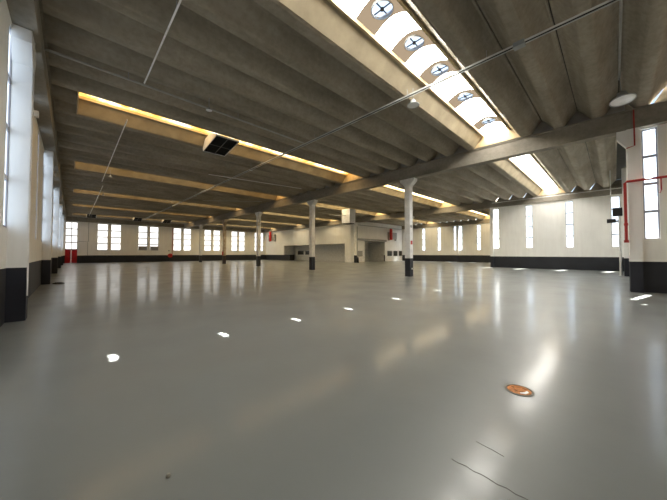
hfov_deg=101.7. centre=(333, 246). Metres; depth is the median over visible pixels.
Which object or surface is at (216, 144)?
ceiling vent
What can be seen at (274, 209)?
ceiling
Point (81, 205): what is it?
skylight
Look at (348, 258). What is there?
trim
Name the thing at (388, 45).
skylight
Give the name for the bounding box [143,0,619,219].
cable tray
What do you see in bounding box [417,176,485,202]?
ceiling
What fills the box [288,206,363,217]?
ceiling
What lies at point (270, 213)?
skylight
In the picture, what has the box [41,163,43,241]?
window
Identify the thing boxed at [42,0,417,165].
ceiling
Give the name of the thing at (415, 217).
ceiling
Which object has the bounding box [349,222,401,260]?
wall
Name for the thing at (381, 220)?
ceiling
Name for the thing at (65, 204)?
ceiling
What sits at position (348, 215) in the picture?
hanging unit
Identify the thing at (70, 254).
door
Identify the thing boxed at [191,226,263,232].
ceiling beam
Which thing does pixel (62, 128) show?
ceiling
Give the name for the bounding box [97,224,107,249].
window
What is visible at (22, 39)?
column
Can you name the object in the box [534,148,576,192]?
ceiling
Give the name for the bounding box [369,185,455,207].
skylight
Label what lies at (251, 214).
ceiling
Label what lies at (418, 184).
ceiling
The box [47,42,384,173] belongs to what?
ceiling
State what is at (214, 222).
ceiling
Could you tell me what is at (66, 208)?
ceiling
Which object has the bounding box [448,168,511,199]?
ceiling
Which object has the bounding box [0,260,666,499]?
floor
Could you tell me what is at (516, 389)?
drain cover
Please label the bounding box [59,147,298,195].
ceiling
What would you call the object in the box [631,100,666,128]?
ceiling beam
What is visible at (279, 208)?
ceiling
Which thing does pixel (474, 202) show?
trim
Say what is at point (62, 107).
ceiling
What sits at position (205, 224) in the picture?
ceiling
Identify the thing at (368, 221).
ceiling
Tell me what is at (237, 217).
ceiling
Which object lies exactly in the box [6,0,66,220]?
ceiling beam
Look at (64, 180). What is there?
ceiling
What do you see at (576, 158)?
ceiling
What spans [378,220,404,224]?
ceiling
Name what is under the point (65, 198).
ceiling
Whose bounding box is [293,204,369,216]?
ceiling
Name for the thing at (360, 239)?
canopy
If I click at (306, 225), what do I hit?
ceiling beam
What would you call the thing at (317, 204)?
skylight
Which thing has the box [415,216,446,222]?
ceiling
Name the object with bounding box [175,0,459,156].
ceiling
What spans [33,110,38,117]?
floodlight
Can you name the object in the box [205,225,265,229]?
ceiling
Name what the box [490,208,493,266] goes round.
wall
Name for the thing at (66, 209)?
ceiling
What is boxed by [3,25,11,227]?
window
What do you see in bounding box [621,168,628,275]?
wall
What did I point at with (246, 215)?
ceiling
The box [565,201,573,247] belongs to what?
window
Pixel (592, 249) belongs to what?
wall
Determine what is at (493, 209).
window
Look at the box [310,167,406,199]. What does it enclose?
ceiling beam
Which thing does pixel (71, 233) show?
window
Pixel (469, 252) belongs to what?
wall
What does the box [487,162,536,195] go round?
ceiling
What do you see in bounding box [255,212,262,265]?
concrete column
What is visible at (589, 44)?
ceiling
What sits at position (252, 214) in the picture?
ceiling
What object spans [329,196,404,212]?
ceiling
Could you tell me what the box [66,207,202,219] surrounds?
ceiling
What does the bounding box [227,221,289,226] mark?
ceiling
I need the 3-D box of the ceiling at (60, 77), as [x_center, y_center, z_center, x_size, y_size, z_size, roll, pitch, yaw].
[-3.452,-5.612,14.755,16.690,0.610,1.218,1,-2,-44]
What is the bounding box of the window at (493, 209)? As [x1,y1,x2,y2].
[493,209,498,238]
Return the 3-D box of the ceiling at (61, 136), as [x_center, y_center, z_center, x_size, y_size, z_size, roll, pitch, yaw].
[-7.796,-5.494,19.248,16.690,0.610,1.218,1,-2,-44]
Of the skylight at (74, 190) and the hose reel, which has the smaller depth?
the skylight at (74, 190)
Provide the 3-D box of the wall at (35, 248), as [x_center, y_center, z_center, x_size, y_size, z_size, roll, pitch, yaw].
[-18.381,-1.286,17.391,0.300,6.500,66.500,1,-2,-44]
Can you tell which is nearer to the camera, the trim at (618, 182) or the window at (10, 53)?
the window at (10, 53)
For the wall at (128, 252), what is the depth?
49.72 m
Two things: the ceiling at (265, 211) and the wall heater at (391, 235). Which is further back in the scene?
the wall heater at (391, 235)
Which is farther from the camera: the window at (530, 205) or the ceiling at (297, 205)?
the ceiling at (297, 205)
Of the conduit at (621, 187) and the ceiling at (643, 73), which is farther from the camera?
the conduit at (621, 187)
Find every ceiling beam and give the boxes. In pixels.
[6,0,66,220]
[66,216,183,227]
[184,221,199,227]
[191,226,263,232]
[199,214,222,224]
[223,206,256,219]
[257,192,309,211]
[264,227,284,232]
[285,224,308,229]
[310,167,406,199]
[315,220,341,226]
[355,212,404,222]
[402,219,489,228]
[406,109,631,178]
[413,202,490,216]
[490,186,621,207]
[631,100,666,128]
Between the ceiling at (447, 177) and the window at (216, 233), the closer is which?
the ceiling at (447, 177)
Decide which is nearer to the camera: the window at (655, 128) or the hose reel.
the window at (655, 128)
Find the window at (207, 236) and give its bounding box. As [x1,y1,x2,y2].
[204,230,210,250]
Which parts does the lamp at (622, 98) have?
lamp shade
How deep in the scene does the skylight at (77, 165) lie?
21.89 m
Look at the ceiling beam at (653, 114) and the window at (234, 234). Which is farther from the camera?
the window at (234, 234)
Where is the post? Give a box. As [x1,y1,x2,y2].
[607,207,623,275]
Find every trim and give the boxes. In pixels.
[190,105,624,222]
[273,201,484,228]
[345,255,401,261]
[484,179,621,202]
[625,87,666,111]
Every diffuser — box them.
[407,102,418,107]
[610,94,635,105]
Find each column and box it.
[4,24,35,322]
[199,225,202,261]
[222,219,227,263]
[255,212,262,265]
[307,200,317,269]
[353,222,358,262]
[400,177,416,276]
[616,127,643,292]
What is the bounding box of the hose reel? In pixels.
[168,228,172,256]
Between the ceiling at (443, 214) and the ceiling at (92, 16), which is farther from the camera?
the ceiling at (443, 214)
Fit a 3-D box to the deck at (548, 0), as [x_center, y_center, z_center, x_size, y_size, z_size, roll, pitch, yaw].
[-12.035,-5.758,23.643,16.690,0.130,67.100,1,-2,-44]
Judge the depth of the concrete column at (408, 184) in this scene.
17.81 m
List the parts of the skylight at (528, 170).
plate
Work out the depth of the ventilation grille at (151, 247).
49.68 m
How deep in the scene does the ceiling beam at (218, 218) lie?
42.71 m
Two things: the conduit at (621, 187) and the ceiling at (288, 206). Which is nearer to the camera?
the conduit at (621, 187)
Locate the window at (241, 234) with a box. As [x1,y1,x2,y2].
[239,232,244,250]
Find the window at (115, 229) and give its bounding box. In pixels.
[111,225,120,249]
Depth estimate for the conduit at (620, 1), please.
7.71 m
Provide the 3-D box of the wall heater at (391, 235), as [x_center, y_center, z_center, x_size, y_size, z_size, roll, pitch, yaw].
[11.819,-2.257,53.684,2.700,2.250,0.930,1,-2,-44]
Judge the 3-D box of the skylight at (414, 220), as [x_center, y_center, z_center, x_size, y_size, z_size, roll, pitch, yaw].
[13.158,-4.892,46.444,15.730,0.807,2.140,1,-2,-44]
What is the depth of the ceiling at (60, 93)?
9.97 m
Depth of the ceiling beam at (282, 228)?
61.59 m
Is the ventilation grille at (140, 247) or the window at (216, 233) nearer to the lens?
the ventilation grille at (140, 247)
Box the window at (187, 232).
[184,229,190,250]
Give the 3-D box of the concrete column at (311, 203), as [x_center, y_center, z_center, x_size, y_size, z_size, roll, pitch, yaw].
[-1.975,-1.040,25.148,0.420,6.415,1.060,1,-2,-44]
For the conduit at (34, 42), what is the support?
attached to the column at (22, 39)
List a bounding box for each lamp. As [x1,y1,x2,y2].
[407,99,418,108]
[609,78,636,106]
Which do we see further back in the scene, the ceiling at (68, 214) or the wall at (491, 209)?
the ceiling at (68, 214)
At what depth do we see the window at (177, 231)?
52.45 m
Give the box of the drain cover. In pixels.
[504,384,534,396]
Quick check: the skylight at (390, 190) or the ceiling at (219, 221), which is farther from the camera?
the ceiling at (219, 221)
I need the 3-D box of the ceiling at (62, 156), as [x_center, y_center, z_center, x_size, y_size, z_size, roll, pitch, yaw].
[-10.402,-5.423,21.944,16.690,0.610,1.218,1,-2,-44]
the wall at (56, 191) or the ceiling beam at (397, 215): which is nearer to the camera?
the wall at (56, 191)
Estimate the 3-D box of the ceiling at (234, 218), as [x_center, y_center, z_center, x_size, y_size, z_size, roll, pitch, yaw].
[-12.021,-4.732,48.182,17.380,0.610,1.218,1,-2,-44]
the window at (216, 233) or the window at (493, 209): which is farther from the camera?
the window at (216, 233)
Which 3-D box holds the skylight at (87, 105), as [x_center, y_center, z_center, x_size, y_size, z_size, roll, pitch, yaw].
[-4.145,-5.697,15.827,15.700,0.807,2.140,1,-2,-44]
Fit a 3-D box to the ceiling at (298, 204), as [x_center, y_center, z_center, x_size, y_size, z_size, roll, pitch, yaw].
[0.140,-5.063,35.603,17.380,0.610,1.218,1,-2,-44]
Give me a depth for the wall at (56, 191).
20.45 m
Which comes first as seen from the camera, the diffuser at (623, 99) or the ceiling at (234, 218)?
the diffuser at (623, 99)
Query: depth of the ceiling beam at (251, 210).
35.40 m
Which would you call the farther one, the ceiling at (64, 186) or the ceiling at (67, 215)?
the ceiling at (67, 215)
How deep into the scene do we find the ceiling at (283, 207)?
36.85 m
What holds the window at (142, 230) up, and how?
in the wall at (128, 252)
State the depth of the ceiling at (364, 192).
28.59 m
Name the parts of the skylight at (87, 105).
plate, plate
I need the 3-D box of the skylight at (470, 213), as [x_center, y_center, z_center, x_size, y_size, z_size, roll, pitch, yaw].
[20.107,-5.081,39.255,15.730,0.807,2.140,1,-2,-44]
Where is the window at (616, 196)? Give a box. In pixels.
[611,196,619,246]
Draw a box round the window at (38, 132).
[35,132,38,238]
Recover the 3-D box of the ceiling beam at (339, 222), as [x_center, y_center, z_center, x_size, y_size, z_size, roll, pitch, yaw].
[0.128,-4.099,48.128,0.600,0.640,9.988,1,-2,-44]
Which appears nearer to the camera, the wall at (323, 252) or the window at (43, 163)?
the window at (43, 163)
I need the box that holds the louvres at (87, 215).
[86,214,96,217]
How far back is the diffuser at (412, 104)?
9.38 m
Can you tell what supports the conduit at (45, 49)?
hanging from the ceiling at (60, 33)
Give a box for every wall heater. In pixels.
[268,232,275,241]
[388,229,396,240]
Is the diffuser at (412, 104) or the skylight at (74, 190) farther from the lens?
the skylight at (74, 190)
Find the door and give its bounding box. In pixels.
[65,249,76,262]
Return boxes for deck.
[76,0,618,129]
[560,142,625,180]
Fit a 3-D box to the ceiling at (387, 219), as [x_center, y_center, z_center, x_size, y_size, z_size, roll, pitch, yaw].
[11.402,-4.731,48.220,16.280,0.610,1.218,1,-2,-44]
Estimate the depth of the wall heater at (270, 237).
62.58 m
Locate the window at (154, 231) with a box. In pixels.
[150,227,158,245]
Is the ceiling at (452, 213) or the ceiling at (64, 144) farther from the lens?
the ceiling at (452, 213)
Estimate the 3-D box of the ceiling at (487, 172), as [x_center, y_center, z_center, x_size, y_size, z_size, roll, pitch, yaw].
[13.169,-5.418,22.124,17.380,0.610,1.218,1,-2,-44]
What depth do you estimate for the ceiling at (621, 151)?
18.46 m
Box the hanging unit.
[332,209,354,224]
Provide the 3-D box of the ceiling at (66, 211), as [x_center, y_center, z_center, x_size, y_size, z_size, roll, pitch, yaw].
[-30.380,-4.879,42.611,16.690,0.610,1.218,1,-2,-44]
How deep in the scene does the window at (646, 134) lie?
10.77 m
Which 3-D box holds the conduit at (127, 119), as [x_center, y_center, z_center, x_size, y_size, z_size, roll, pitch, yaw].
[-13.014,-5.186,15.899,0.066,0.302,13.250,1,-2,-44]
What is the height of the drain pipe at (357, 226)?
5.880 m
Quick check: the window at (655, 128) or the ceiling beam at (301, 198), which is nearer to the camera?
the window at (655, 128)
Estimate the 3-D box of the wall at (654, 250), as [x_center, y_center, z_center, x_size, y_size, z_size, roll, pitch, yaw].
[14.590,-1.485,8.300,0.320,6.420,7.600,1,-2,-44]
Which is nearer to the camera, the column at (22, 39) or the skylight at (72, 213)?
the column at (22, 39)
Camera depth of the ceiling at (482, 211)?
37.98 m
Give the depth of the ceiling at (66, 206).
37.79 m
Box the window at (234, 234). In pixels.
[232,231,236,250]
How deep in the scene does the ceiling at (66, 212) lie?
42.26 m
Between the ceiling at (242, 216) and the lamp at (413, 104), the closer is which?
the lamp at (413, 104)
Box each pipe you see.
[357,226,357,257]
[623,175,666,242]
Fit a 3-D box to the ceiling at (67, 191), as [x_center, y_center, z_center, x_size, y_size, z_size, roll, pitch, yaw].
[-19.088,-5.186,30.930,16.690,0.610,1.218,1,-2,-44]
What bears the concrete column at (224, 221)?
on the floor
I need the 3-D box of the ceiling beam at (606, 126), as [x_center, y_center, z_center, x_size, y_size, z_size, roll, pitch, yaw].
[8.449,-4.919,14.459,0.560,0.770,9.988,1,-2,-44]
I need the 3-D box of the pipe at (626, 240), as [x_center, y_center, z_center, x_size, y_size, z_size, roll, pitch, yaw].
[14.097,-1.424,8.212,0.492,2.433,7.320,1,-2,-44]
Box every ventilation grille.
[139,246,146,249]
[150,246,157,249]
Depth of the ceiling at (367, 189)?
27.65 m
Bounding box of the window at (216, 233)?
[213,230,219,250]
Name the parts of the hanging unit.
casing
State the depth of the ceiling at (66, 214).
44.83 m
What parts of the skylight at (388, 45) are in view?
vent panel, vent panel, vent panel, vent panel, vent panel, plate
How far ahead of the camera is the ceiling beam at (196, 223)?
49.56 m
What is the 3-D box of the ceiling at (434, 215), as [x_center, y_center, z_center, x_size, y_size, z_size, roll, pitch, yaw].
[16.614,-4.873,42.829,16.280,0.610,1.218,1,-2,-44]
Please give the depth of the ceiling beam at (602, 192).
25.71 m
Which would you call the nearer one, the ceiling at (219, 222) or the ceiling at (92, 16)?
the ceiling at (92, 16)
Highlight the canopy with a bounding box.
[358,238,386,241]
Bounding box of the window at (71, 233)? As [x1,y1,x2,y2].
[65,222,77,248]
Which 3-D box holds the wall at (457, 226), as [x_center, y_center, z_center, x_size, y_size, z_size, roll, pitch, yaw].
[22.133,-0.479,48.438,0.310,6.520,0.400,1,-2,-44]
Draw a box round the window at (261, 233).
[261,233,262,250]
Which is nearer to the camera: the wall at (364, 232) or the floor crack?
the floor crack
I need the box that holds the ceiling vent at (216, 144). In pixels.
[203,133,238,156]
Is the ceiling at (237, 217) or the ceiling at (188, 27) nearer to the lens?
the ceiling at (188, 27)
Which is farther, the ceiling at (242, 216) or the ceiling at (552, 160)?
the ceiling at (242, 216)
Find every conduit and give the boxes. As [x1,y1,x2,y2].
[26,42,34,295]
[44,47,303,143]
[102,119,127,180]
[144,0,181,83]
[208,174,300,188]
[496,187,621,202]
[609,171,611,214]
[618,0,622,79]
[626,109,634,148]
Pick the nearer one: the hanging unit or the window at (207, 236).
the hanging unit
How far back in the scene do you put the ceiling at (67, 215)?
45.65 m
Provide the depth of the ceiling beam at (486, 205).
32.85 m
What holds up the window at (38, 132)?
in the wall at (35, 248)
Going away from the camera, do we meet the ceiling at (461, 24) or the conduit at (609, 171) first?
the ceiling at (461, 24)
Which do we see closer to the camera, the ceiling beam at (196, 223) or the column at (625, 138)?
the column at (625, 138)
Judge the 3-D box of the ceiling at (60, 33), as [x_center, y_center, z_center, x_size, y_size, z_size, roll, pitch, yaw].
[-1.715,-5.659,12.958,16.690,0.610,1.218,1,-2,-44]
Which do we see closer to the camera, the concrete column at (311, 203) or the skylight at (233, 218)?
the concrete column at (311, 203)
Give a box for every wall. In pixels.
[0,0,53,326]
[41,150,53,284]
[52,187,59,273]
[58,204,62,267]
[61,215,63,264]
[63,216,265,262]
[266,224,348,259]
[285,244,344,261]
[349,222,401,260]
[365,241,383,260]
[402,223,489,262]
[456,225,458,261]
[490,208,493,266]
[493,194,623,270]
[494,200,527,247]
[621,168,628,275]
[626,123,666,293]
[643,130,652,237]
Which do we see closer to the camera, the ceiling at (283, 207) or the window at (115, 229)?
the ceiling at (283, 207)
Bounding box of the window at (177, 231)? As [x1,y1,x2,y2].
[173,228,180,250]
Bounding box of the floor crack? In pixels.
[452,459,527,499]
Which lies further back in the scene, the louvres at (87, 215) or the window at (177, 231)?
the window at (177, 231)
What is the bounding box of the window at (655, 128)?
[641,127,659,238]
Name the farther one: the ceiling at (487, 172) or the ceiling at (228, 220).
the ceiling at (228, 220)
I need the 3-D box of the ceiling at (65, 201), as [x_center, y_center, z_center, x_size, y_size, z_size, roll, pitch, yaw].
[-24.300,-5.045,36.321,16.690,0.610,1.218,1,-2,-44]
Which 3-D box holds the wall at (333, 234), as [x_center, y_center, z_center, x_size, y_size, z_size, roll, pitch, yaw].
[-6.755,-0.306,55.765,0.250,6.560,27.450,1,-2,-44]
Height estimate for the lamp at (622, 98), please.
0.922 m
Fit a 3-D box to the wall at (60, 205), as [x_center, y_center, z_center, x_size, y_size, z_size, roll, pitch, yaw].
[-28.022,-1.012,27.789,0.310,6.500,0.940,1,-2,-44]
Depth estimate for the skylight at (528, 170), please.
21.25 m
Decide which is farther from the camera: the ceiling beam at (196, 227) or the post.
the ceiling beam at (196, 227)
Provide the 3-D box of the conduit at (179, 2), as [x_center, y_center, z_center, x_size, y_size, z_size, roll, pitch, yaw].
[-1.413,-5.501,3.925,0.044,0.302,13.400,1,-2,-44]
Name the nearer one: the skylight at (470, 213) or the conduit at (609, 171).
the conduit at (609, 171)
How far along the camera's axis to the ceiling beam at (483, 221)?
49.22 m
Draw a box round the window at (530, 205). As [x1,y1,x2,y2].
[526,205,532,247]
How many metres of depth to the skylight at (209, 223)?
57.27 m
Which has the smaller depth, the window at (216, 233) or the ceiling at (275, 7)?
the ceiling at (275, 7)
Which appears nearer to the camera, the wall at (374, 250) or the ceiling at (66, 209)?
the ceiling at (66, 209)
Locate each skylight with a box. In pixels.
[72,213,189,222]
[73,189,240,210]
[73,204,211,217]
[74,161,286,199]
[76,91,362,182]
[209,223,272,228]
[229,218,299,225]
[262,212,337,220]
[277,0,520,148]
[302,203,386,215]
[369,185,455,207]
[396,218,433,223]
[457,210,489,218]
[493,153,564,195]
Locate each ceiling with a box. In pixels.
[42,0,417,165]
[43,12,400,170]
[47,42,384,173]
[49,65,370,177]
[52,84,76,104]
[53,95,341,183]
[56,122,324,188]
[57,132,315,190]
[58,140,306,192]
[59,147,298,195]
[60,153,291,196]
[60,159,73,164]
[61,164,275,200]
[61,168,271,201]
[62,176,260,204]
[62,179,255,206]
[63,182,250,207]
[63,185,244,208]
[64,190,233,210]
[64,192,232,211]
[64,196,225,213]
[65,198,221,214]
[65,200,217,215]
[65,201,213,216]
[65,204,205,217]
[66,206,205,218]
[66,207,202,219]
[66,208,201,219]
[66,209,198,220]
[66,211,193,220]
[66,212,194,221]
[66,214,186,223]
[67,215,184,223]
[68,214,184,222]
[95,0,437,161]
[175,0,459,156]
[205,224,263,228]
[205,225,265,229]
[213,223,274,227]
[214,222,280,227]
[219,221,286,226]
[219,222,278,226]
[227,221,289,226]
[228,220,292,225]
[234,218,304,224]
[237,217,307,223]
[242,216,308,223]
[246,215,316,222]
[249,214,321,222]
[252,214,326,221]
[254,0,482,150]
[264,214,330,221]
[265,211,340,219]
[270,209,341,218]
[275,208,341,217]
[281,207,357,217]
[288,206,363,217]
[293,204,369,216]
[298,204,373,215]
[317,200,389,214]
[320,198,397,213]
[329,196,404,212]
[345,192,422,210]
[355,190,431,209]
[366,189,437,207]
[368,221,404,225]
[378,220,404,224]
[381,220,415,224]
[387,219,420,224]
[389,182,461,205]
[403,0,541,136]
[414,180,472,204]
[414,217,439,222]
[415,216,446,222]
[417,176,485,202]
[422,215,453,221]
[429,214,460,220]
[431,172,497,201]
[436,213,468,220]
[444,212,476,219]
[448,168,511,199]
[467,164,526,197]
[472,209,489,215]
[476,0,576,128]
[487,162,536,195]
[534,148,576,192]
[549,0,618,118]
[557,142,595,189]
[586,136,616,187]
[619,0,666,107]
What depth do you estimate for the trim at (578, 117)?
12.91 m
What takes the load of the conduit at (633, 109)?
attached to the column at (625, 138)
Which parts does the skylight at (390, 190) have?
plate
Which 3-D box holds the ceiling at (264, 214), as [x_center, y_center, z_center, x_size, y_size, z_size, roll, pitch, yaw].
[-6.809,-4.874,42.791,17.380,0.610,1.218,1,-2,-44]
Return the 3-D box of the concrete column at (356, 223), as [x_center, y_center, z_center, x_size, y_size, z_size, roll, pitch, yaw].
[3.603,-0.595,44.439,0.420,6.540,1.060,1,-2,-44]
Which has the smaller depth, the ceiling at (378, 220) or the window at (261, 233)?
the ceiling at (378, 220)
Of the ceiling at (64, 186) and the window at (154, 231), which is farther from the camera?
the window at (154, 231)
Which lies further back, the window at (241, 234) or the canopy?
the window at (241, 234)
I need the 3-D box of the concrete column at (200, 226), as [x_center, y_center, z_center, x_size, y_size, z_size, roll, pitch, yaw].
[-22.822,-0.472,46.713,0.420,6.415,1.060,1,-2,-44]
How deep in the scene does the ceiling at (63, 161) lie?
17.20 m
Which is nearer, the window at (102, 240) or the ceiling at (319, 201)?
the ceiling at (319, 201)
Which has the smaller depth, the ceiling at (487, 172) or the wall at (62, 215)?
the ceiling at (487, 172)
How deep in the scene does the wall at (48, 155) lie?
13.26 m
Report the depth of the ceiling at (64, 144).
17.48 m
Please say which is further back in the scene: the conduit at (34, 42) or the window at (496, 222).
the window at (496, 222)
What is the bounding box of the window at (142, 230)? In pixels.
[138,226,146,249]
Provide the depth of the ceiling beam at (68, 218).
46.18 m
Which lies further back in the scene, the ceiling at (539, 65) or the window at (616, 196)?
the window at (616, 196)
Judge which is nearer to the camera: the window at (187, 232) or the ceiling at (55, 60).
the ceiling at (55, 60)
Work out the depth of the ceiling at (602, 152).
17.01 m

